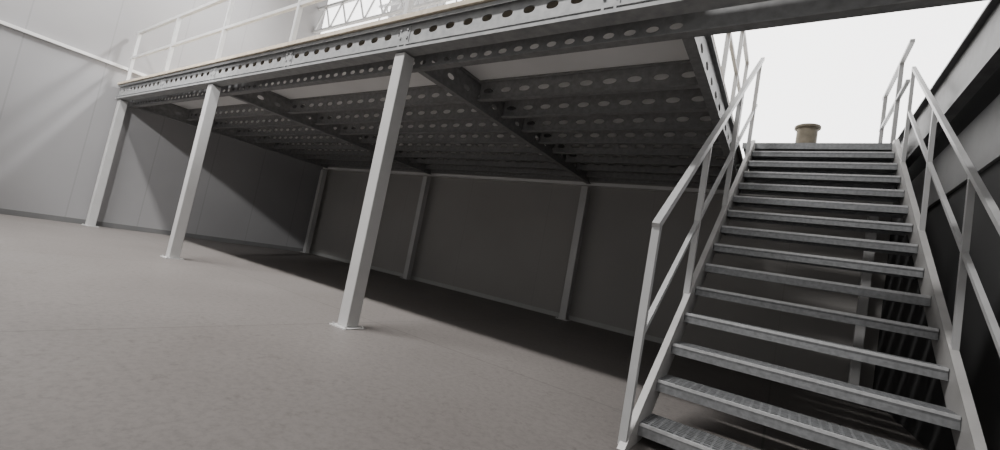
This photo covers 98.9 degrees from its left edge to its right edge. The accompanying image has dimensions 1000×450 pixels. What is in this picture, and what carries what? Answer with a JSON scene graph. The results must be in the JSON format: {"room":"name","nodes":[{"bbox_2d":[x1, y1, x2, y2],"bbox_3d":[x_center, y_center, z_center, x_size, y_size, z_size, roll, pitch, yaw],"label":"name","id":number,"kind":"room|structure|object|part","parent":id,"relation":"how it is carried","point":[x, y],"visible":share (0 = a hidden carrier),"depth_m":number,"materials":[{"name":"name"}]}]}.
{"room":"warehouse","nodes":[
{"label":"warehouse","id":0,"kind":"room"},
{"bbox_2d":[0,0,443,247],"bbox_3d":[-7.057,-5.263,9.937,0.200,11.000,15.000,8,-5,34],"label":"wall","id":1,"kind":"structure","parent":0,"point":[58,104],"depth_m":9.12,"materials":[{"name":"white paint"}]},
{"bbox_2d":[0,20,146,76],"bbox_3d":[-8.269,-3.408,8.293,0.060,0.060,11.600,8,-5,34],"label":"trim","id":2,"kind":"structure","parent":1,"relation":"attached to","point":[4,23],"depth_m":8.21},
{"bbox_2d":[0,208,302,251],"bbox_3d":[-8.888,-0.197,8.044,0.030,0.100,11.600,8,-5,34],"label":"baseboard","id":3,"kind":"structure","parent":1,"relation":"attached to","point":[2,211],"depth_m":9.35,"materials":[{"name":"paint"}]},
{"bbox_2d":[321,0,390,33],"bbox_3d":[-4.317,-7.021,13.411,0.020,5.200,2.100,8,-5,34],"label":"window","id":4,"kind":"structure","parent":1,"relation":"in","point":[357,14],"depth_m":13.16,"materials":[{"name":"white"}]},
{"bbox_2d":[313,0,452,33],"bbox_3d":[-1.014,-5.293,9.380,10.371,0.765,0.070,8,-5,34],"label":"roof truss","id":5,"kind":"object","parent":1,"relation":"attached to","point":[427,3],"visible":0.98,"depth_m":11.18,"materials":[{"name":"metal"}]},
{"bbox_2d":[378,0,456,19],"bbox_3d":[2.091,-5.951,9.785,14.871,0.765,0.070,8,-5,34],"label":"roof truss","id":6,"kind":"object","parent":1,"relation":"attached to","point":[398,1],"visible":0.09,"depth_m":13.45,"materials":[{"name":"metal"}]},
{"bbox_2d":[0,214,926,449],"bbox_3d":[-3.557,0.653,4.501,13.340,0.150,11.800,8,-5,34],"label":"floor","id":7,"kind":"structure","parent":0,"point":[108,342],"depth_m":2.95,"materials":[{"name":"concrete"}]},
{"bbox_2d":[81,100,127,226],"bbox_3d":[-8.010,-1.269,8.718,0.229,2.630,0.229,8,-5,34],"label":"steel column","id":8,"kind":"structure","parent":7,"relation":"on","point":[121,107],"depth_m":8.67,"materials":[{"name":"white metal"}]},
{"bbox_2d":[115,0,770,100],"bbox_3d":[-2.614,-2.029,5.311,12.870,0.290,0.145,8,-5,34],"label":"beam","id":9,"kind":"structure","parent":8,"relation":"on","point":[566,16],"depth_m":3.87,"materials":[{"name":"grey metal"}]},
{"bbox_2d":[160,84,220,259],"bbox_3d":[-4.545,-0.804,6.354,0.229,2.630,0.229,8,-5,34],"label":"steel column","id":10,"kind":"structure","parent":7,"relation":"on","point":[178,232],"depth_m":6.31,"materials":[{"name":"white metal"}]},
{"bbox_3d":[-4.786,0.472,6.252,0.229,0.024,0.229,8,-5,34],"label":"plate","id":11,"kind":"part","parent":10,"relation":"part of","materials":[{"name":"paint"}]},
{"bbox_2d":[301,169,326,253],"bbox_3d":[-5.457,-0.408,12.630,0.229,2.500,0.229,8,-5,34],"label":"steel column","id":12,"kind":"structure","parent":7,"relation":"on","point":[323,173],"depth_m":12.58,"materials":[{"name":"grey metal"}]},
{"bbox_2d":[329,52,413,329],"bbox_3d":[-1.163,-0.350,4.046,0.229,2.630,0.229,8,-5,34],"label":"steel column","id":13,"kind":"structure","parent":7,"relation":"on","point":[364,246],"depth_m":3.99,"materials":[{"name":"white metal"}]},
{"bbox_3d":[-1.404,0.926,3.944,0.229,0.024,0.229,8,-5,34],"label":"plate","id":14,"kind":"part","parent":13,"relation":"part of","materials":[{"name":"paint"}]},
{"bbox_2d":[400,176,430,279],"bbox_3d":[-1.992,0.057,10.266,0.229,2.500,0.229,8,-5,34],"label":"steel column","id":15,"kind":"structure","parent":7,"relation":"on","point":[426,180],"depth_m":10.22,"materials":[{"name":"grey metal"}]},
{"bbox_2d":[556,186,590,320],"bbox_3d":[1.391,0.510,7.958,0.229,2.500,0.229,8,-5,34],"label":"steel column","id":16,"kind":"structure","parent":7,"relation":"on","point":[585,190],"depth_m":7.90,"materials":[{"name":"grey metal"}]},
{"bbox_2d":[617,57,999,449],"bbox_3d":[2.621,-0.421,3.542,1.451,4.088,4.151,8,-5,35],"label":"staircase","id":17,"kind":"structure","parent":7,"relation":"on","point":[831,168],"depth_m":2.90,"materials":[{"name":"metal"}]},
{"bbox_3d":[0.765,0.588,2.335,0.042,1.196,0.042,8,-5,35],"label":"post","id":18,"kind":"part","parent":17,"relation":"part of","materials":[{"name":"metal"}]},
{"bbox_3d":[1.501,0.025,3.270,0.042,1.340,0.042,8,-5,35],"label":"post","id":19,"kind":"part","parent":17,"relation":"part of","materials":[{"name":"metal"}]},
{"bbox_3d":[2.042,-0.473,3.942,0.030,2.869,3.693,8,-5,35],"label":"rail","id":20,"kind":"part","parent":17,"relation":"part of","materials":[{"name":"metal"}]},
{"bbox_3d":[2.150,-1.083,3.980,0.042,2.898,3.726,8,-5,35],"label":"handrail","id":21,"kind":"part","parent":17,"relation":"part of","materials":[{"name":"metal"}]},
{"bbox_3d":[2.338,-0.681,4.321,0.042,1.340,0.042,8,-5,35],"label":"post","id":22,"kind":"part","parent":17,"relation":"part of","materials":[{"name":"metal"}]},
{"bbox_3d":[3.175,-1.388,5.371,0.042,1.340,0.042,8,-5,35],"label":"post","id":23,"kind":"part","parent":17,"relation":"part of","materials":[{"name":"metal"}]},
{"bbox_2d":[742,143,892,160],"bbox_3d":[4.249,-0.885,5.849,1.570,0.080,1.220,8,-5,34],"label":"landing","id":24,"kind":"object","parent":17,"relation":"attached to","point":[848,147],"visible":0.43,"depth_m":5.31,"materials":[{"name":"grey metal"}]},
{"bbox_2d":[794,123,820,142],"bbox_3d":[4.158,-1.145,5.816,0.300,0.390,0.300,8,-5,34],"label":"drum","id":25,"kind":"object","parent":24,"relation":"on","point":[805,132],"visible":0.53,"depth_m":5.72,"materials":[{"name":"brown wood"}]},
{"bbox_2d":[878,39,914,142],"bbox_3d":[4.832,-1.394,5.273,0.042,1.040,1.550,8,-5,34],"label":"guardrail","id":26,"kind":"object","parent":24,"relation":"on","point":[900,89],"visible":0.79,"depth_m":5.05,"materials":[{"name":"metal"}]},
{"bbox_3d":[5.193,-1.260,5.828,0.042,0.999,0.042,8,-5,34],"label":"post","id":27,"kind":"part","parent":26,"relation":"part of","materials":[{"name":"metal"}]},
{"bbox_3d":[4.839,-1.432,5.276,0.036,0.036,1.550,8,-5,34],"label":"rail","id":28,"kind":"part","parent":26,"relation":"part of","materials":[{"name":"metal"}]},
{"bbox_3d":[4.680,-1.420,5.045,0.042,0.999,0.042,8,-5,34],"label":"post","id":29,"kind":"part","parent":26,"relation":"part of","materials":[{"name":"metal"}]},
{"bbox_3d":[4.924,-1.883,5.312,0.042,0.042,1.550,8,-5,34],"label":"rail","id":30,"kind":"part","parent":26,"relation":"part of","materials":[{"name":"metal"}]},
{"bbox_3d":[4.168,-1.035,4.377,0.030,1.170,0.030,8,-5,35],"label":"post","id":31,"kind":"part","parent":17,"relation":"part of","materials":[{"name":"metal"}]},
{"bbox_3d":[3.366,-0.358,3.370,0.030,1.170,0.030,8,-5,35],"label":"post","id":32,"kind":"part","parent":17,"relation":"part of","materials":[{"name":"metal"}]},
{"bbox_3d":[3.067,-0.217,2.974,0.025,2.552,3.285,8,-5,35],"label":"rail","id":33,"kind":"part","parent":17,"relation":"part of","materials":[{"name":"metal"}]},
{"bbox_3d":[3.065,-0.594,2.900,0.030,2.749,3.538,8,-5,35],"label":"handrail","id":34,"kind":"part","parent":17,"relation":"part of","materials":[{"name":"metal"}]},
{"bbox_3d":[2.599,0.289,2.407,0.030,1.170,0.030,8,-5,35],"label":"post","id":35,"kind":"part","parent":17,"relation":"part of","materials":[{"name":"metal"}]},
{"bbox_2d":[848,216,878,385],"bbox_3d":[4.790,0.966,5.639,0.199,2.500,0.199,8,-5,34],"label":"steel column","id":36,"kind":"structure","parent":7,"relation":"on","point":[865,278],"depth_m":5.59,"materials":[{"name":"grey metal"}]},
{"bbox_2d":[310,166,895,388],"bbox_3d":[-0.107,0.092,9.358,13.040,2.985,0.150,8,-5,34],"label":"wall","id":37,"kind":"structure","parent":0,"point":[508,240],"depth_m":7.93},
{"bbox_2d":[309,250,663,343],"bbox_3d":[-0.453,1.496,9.190,12.910,0.080,0.030,8,-5,34],"label":"baseboard","id":38,"kind":"structure","parent":37,"relation":"attached to","point":[576,319],"depth_m":8.69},
{"bbox_2d":[323,167,892,204],"bbox_3d":[-0.013,-1.010,9.369,12.940,0.060,0.100,8,-5,34],"label":"trim","id":39,"kind":"structure","parent":37,"relation":"attached to","point":[575,183],"depth_m":8.07,"materials":[{"name":"grey metal"}]},
{"bbox_2d":[328,160,891,188],"bbox_3d":[0.005,-1.202,9.348,12.830,0.240,0.020,8,-5,34],"label":"beam","id":40,"kind":"structure","parent":39,"relation":"on","point":[338,165],"depth_m":8.35,"materials":[{"name":"grey metal"}]},
{"bbox_2d":[881,0,999,188],"bbox_3d":[3.970,-1.024,3.944,0.075,0.510,4.650,8,-5,34],"label":"beam","id":41,"kind":"structure","parent":40,"relation":"attached to","point":[976,59],"depth_m":3.27,"materials":[{"name":"metal"}]},
{"bbox_2d":[446,0,989,158],"bbox_3d":[7.909,-3.538,8.969,25.840,13.000,0.150,8,-5,34],"label":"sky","id":42,"kind":"structure","parent":0,"point":[835,75],"depth_m":9.17,"materials":[{"name":"white"}]},
{"bbox_2d":[873,67,999,449],"bbox_3d":[3.814,0.180,3.528,0.150,3.350,5.200,8,-5,34],"label":"wall","id":43,"kind":"structure","parent":0,"point":[980,357],"depth_m":3.40,"materials":[{"name":"black metal"}]},
{"bbox_2d":[129,0,986,107],"bbox_3d":[-2.509,-1.944,5.483,12.870,0.320,0.080,8,-5,34],"label":"beam","id":44,"kind":"structure","parent":43,"relation":"attached to","point":[773,13],"depth_m":3.09,"materials":[{"name":"grey metal"}]},
{"bbox_2d":[138,99,328,167],"bbox_3d":[-6.379,-2.240,10.918,0.080,0.320,4.595,8,-5,34],"label":"cross beam","id":45,"kind":"structure","parent":44,"relation":"attached to","point":[170,108],"depth_m":10.39,"materials":[{"name":"grey metal"}]},
{"bbox_2d":[186,103,280,120],"bbox_3d":[-5.386,-2.278,8.599,4.130,0.242,0.070,8,-5,34],"label":"joist","id":46,"kind":"object","parent":45,"relation":"attached to","point":[240,107],"visible":0.66,"depth_m":8.51,"materials":[{"name":"grey metal"}]},
{"bbox_2d":[212,115,309,128],"bbox_3d":[-5.105,-2.190,9.028,4.130,0.242,0.070,8,-5,34],"label":"joist","id":47,"kind":"object","parent":45,"relation":"attached to","point":[279,122],"visible":0.78,"depth_m":9.08,"materials":[{"name":"grey metal"}]},
{"bbox_2d":[230,85,430,173],"bbox_3d":[-2.914,-1.775,8.554,0.080,0.320,4.595,8,-5,34],"label":"cross beam","id":48,"kind":"structure","parent":44,"relation":"attached to","point":[270,98],"depth_m":7.67,"materials":[{"name":"grey metal"}]},
{"bbox_2d":[287,85,468,113],"bbox_3d":[-1.962,-1.818,6.263,4.030,0.242,0.070,8,-5,34],"label":"joist","id":49,"kind":"object","parent":48,"relation":"attached to","point":[442,99],"visible":0.77,"depth_m":6.25,"materials":[{"name":"grey metal"}]},
{"bbox_2d":[117,0,742,165],"bbox_3d":[-2.007,-1.874,7.829,11.080,0.085,5.045,8,-5,34],"label":"deck","id":50,"kind":"object","parent":44,"relation":"on","point":[672,50],"visible":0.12,"depth_m":4.80,"materials":[{"name":"grey metal"}]},
{"bbox_2d":[125,0,413,80],"bbox_3d":[-3.193,-2.878,5.866,10.950,1.135,0.052,8,-5,34],"label":"guardrail","id":51,"kind":"object","parent":50,"relation":"on","point":[298,7],"visible":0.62,"depth_m":6.76,"materials":[{"name":"metal"}]},
{"bbox_3d":[-7.594,-3.445,8.864,0.052,1.089,0.052,8,-5,34],"label":"post","id":52,"kind":"part","parent":51,"relation":"part of","materials":[{"name":"metal"}]},
{"bbox_3d":[-5.903,-3.218,7.710,0.052,1.089,0.052,8,-5,34],"label":"post","id":53,"kind":"part","parent":51,"relation":"part of","materials":[{"name":"metal"}]},
{"bbox_3d":[-3.093,-3.409,5.909,10.950,0.052,0.052,8,-5,34],"label":"rail","id":54,"kind":"part","parent":51,"relation":"part of","materials":[{"name":"metal"}]},
{"bbox_3d":[-4.212,-2.991,6.556,0.052,1.089,0.052,8,-5,34],"label":"post","id":55,"kind":"part","parent":51,"relation":"part of","materials":[{"name":"metal"}]},
{"bbox_3d":[-3.195,-2.870,5.866,10.950,0.044,0.044,8,-5,34],"label":"rail","id":56,"kind":"part","parent":51,"relation":"part of","materials":[{"name":"metal"}]},
{"bbox_3d":[-2.520,-2.765,5.402,0.052,1.089,0.052,8,-5,34],"label":"post","id":57,"kind":"part","parent":51,"relation":"part of","materials":[{"name":"metal"}]},
{"bbox_3d":[-0.829,-2.538,4.248,0.052,1.089,0.052,8,-5,34],"label":"post","id":58,"kind":"part","parent":51,"relation":"part of","materials":[{"name":"metal"}]},
{"bbox_2d":[235,126,337,135],"bbox_3d":[-4.824,-2.103,9.457,4.130,0.242,0.070,8,-5,34],"label":"joist","id":59,"kind":"object","parent":50,"relation":"attached to","point":[303,131],"visible":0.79,"depth_m":9.51,"materials":[{"name":"grey metal"}]},
{"bbox_2d":[255,135,359,142],"bbox_3d":[-4.554,-2.019,9.869,4.130,0.242,0.070,8,-5,34],"label":"joist","id":60,"kind":"object","parent":50,"relation":"attached to","point":[311,139],"visible":0.62,"depth_m":9.89,"materials":[{"name":"grey metal"}]},
{"bbox_2d":[273,139,372,149],"bbox_3d":[-4.295,-1.939,10.265,4.130,0.242,0.070,8,-5,34],"label":"joist","id":61,"kind":"object","parent":50,"relation":"attached to","point":[323,146],"visible":0.56,"depth_m":10.25,"materials":[{"name":"grey metal"}]},
{"bbox_2d":[291,145,373,155],"bbox_3d":[-4.046,-1.861,10.644,4.130,0.242,0.070,8,-5,34],"label":"joist","id":62,"kind":"object","parent":50,"relation":"attached to","point":[296,151],"visible":0.51,"depth_m":10.69,"materials":[{"name":"grey metal"}]},
{"bbox_2d":[306,150,398,162],"bbox_3d":[-3.787,-1.781,11.040,4.130,0.242,0.070,8,-5,34],"label":"joist","id":63,"kind":"object","parent":50,"relation":"attached to","point":[322,157],"visible":0.4,"depth_m":11.26,"materials":[{"name":"grey metal"}]},
{"bbox_2d":[321,155,411,167],"bbox_3d":[-3.539,-1.704,11.420,4.130,0.242,0.070,8,-5,34],"label":"joist","id":64,"kind":"object","parent":50,"relation":"attached to","point":[364,163],"visible":0.28,"depth_m":11.66,"materials":[{"name":"grey metal"}]},
{"bbox_2d":[314,103,495,124],"bbox_3d":[-1.682,-1.731,6.692,4.030,0.242,0.070,8,-5,34],"label":"joist","id":65,"kind":"object","parent":50,"relation":"attached to","point":[467,114],"visible":0.77,"depth_m":6.42,"materials":[{"name":"grey metal"}]},
{"bbox_2d":[339,119,517,134],"bbox_3d":[-1.401,-1.644,7.121,4.030,0.242,0.070,8,-5,34],"label":"joist","id":66,"kind":"object","parent":50,"relation":"attached to","point":[462,128],"visible":0.66,"depth_m":6.86,"materials":[{"name":"grey metal"}]},
{"bbox_2d":[361,132,528,143],"bbox_3d":[-1.131,-1.560,7.533,4.030,0.242,0.070,8,-5,34],"label":"joist","id":67,"kind":"object","parent":50,"relation":"attached to","point":[435,139],"visible":0.57,"depth_m":7.27,"materials":[{"name":"grey metal"}]},
{"bbox_2d":[395,138,546,153],"bbox_3d":[-0.871,-1.480,7.929,4.030,0.242,0.070,8,-5,34],"label":"joist","id":68,"kind":"object","parent":50,"relation":"attached to","point":[485,148],"visible":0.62,"depth_m":7.67,"materials":[{"name":"grey metal"}]},
{"bbox_2d":[395,146,561,161],"bbox_3d":[-0.623,-1.402,8.309,4.030,0.242,0.070,8,-5,34],"label":"joist","id":69,"kind":"object","parent":50,"relation":"attached to","point":[477,156],"visible":0.55,"depth_m":8.16,"materials":[{"name":"grey metal"}]},
{"bbox_2d":[410,152,564,169],"bbox_3d":[-0.364,-1.322,8.704,4.030,0.242,0.070,8,-5,34],"label":"joist","id":70,"kind":"object","parent":50,"relation":"attached to","point":[535,164],"visible":0.5,"depth_m":8.56,"materials":[{"name":"grey metal"}]},
{"bbox_2d":[425,158,581,175],"bbox_3d":[-0.115,-1.245,9.084,4.030,0.242,0.070,8,-5,34],"label":"joist","id":71,"kind":"object","parent":50,"relation":"attached to","point":[558,172],"visible":0.45,"depth_m":8.96,"materials":[{"name":"grey metal"}]},
{"bbox_2d":[521,107,719,132],"bbox_3d":[1.333,-1.277,5.256,2.450,0.242,0.070,8,-5,34],"label":"joist","id":72,"kind":"object","parent":50,"relation":"attached to","point":[694,122],"visible":0.84,"depth_m":5.14,"materials":[{"name":"grey metal"}]},
{"bbox_2d":[538,130,719,144],"bbox_3d":[1.603,-1.193,5.668,2.450,0.242,0.070,8,-5,34],"label":"joist","id":73,"kind":"object","parent":50,"relation":"attached to","point":[679,138],"visible":0.68,"depth_m":5.58,"materials":[{"name":"grey metal"}]},
{"bbox_2d":[552,144,723,156],"bbox_3d":[1.863,-1.113,6.064,2.450,0.242,0.070,8,-5,34],"label":"joist","id":74,"kind":"object","parent":50,"relation":"attached to","point":[648,150],"visible":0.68,"depth_m":6.04,"materials":[{"name":"grey metal"}]},
{"bbox_2d":[586,163,732,183],"bbox_3d":[2.619,-0.878,7.218,2.450,0.242,0.070,8,-5,34],"label":"joist","id":75,"kind":"object","parent":50,"relation":"attached to","point":[599,174],"visible":0.34,"depth_m":7.26,"materials":[{"name":"grey metal"}]},
{"bbox_2d":[721,31,748,135],"bbox_3d":[2.328,-1.955,4.348,0.042,1.130,3.530,8,-5,34],"label":"guardrail","id":76,"kind":"object","parent":50,"relation":"on","point":[728,44],"visible":0.45,"depth_m":5.05,"materials":[{"name":"metal"}]},
{"bbox_3d":[2.316,-1.938,4.334,0.042,1.089,0.042,8,-5,34],"label":"post","id":77,"kind":"part","parent":76,"relation":"part of","materials":[{"name":"metal"}]},
{"bbox_3d":[2.326,-1.950,4.348,0.036,0.036,3.530,8,-5,34],"label":"rail","id":78,"kind":"part","parent":76,"relation":"part of","materials":[{"name":"metal"}]},
{"bbox_3d":[2.802,-1.787,5.076,0.042,1.089,0.042,8,-5,34],"label":"post","id":79,"kind":"part","parent":76,"relation":"part of","materials":[{"name":"metal"}]},
{"bbox_3d":[3.245,-1.649,5.753,0.042,1.089,0.042,8,-5,34],"label":"post","id":80,"kind":"part","parent":76,"relation":"part of","materials":[{"name":"metal"}]},
{"bbox_3d":[2.428,-2.488,4.391,0.042,0.042,3.530,8,-5,34],"label":"rail","id":81,"kind":"part","parent":76,"relation":"part of","materials":[{"name":"metal"}]},
{"bbox_2d":[418,57,590,183],"bbox_3d":[0.468,-1.321,6.246,0.080,0.320,4.595,8,-5,34],"label":"cross beam","id":82,"kind":"structure","parent":44,"relation":"attached to","point":[455,87],"depth_m":5.34,"materials":[{"name":"grey metal"}]},
{"bbox_2d":[477,60,706,101],"bbox_3d":[0.771,-1.452,4.398,2.450,0.242,0.070,8,-5,34],"label":"joist","id":83,"kind":"object","parent":82,"relation":"attached to","point":[674,69],"visible":0.94,"depth_m":4.27,"materials":[{"name":"grey metal"}]},
{"bbox_2d":[500,88,707,118],"bbox_3d":[1.052,-1.365,4.827,2.450,0.242,0.070,8,-5,34],"label":"joist","id":84,"kind":"object","parent":82,"relation":"attached to","point":[685,104],"visible":0.91,"depth_m":4.71,"materials":[{"name":"grey metal"}]},
{"bbox_2d":[564,147,725,166],"bbox_3d":[2.111,-1.036,6.443,2.450,0.242,0.070,8,-5,34],"label":"joist","id":85,"kind":"object","parent":82,"relation":"attached to","point":[608,159],"visible":0.52,"depth_m":6.42,"materials":[{"name":"grey metal"}]},
{"bbox_2d":[576,156,734,175],"bbox_3d":[2.370,-0.955,6.839,2.450,0.242,0.070,8,-5,34],"label":"joist","id":86,"kind":"object","parent":82,"relation":"attached to","point":[663,169],"visible":0.45,"depth_m":6.86,"materials":[{"name":"grey metal"}]},
{"bbox_2d":[682,35,742,181],"bbox_3d":[2.554,-1.042,4.824,0.080,0.320,4.595,8,-5,34],"label":"cross beam","id":87,"kind":"structure","parent":44,"relation":"attached to","point":[698,60],"depth_m":3.76,"materials":[{"name":"grey metal"}]},
{"bbox_2d":[891,94,999,222],"bbox_3d":[3.847,-0.534,3.591,0.025,0.470,5.100,8,-5,34],"label":"trim","id":88,"kind":"structure","parent":43,"relation":"attached to","point":[980,139],"depth_m":3.39,"materials":[{"name":"grey metal"}]}
]}

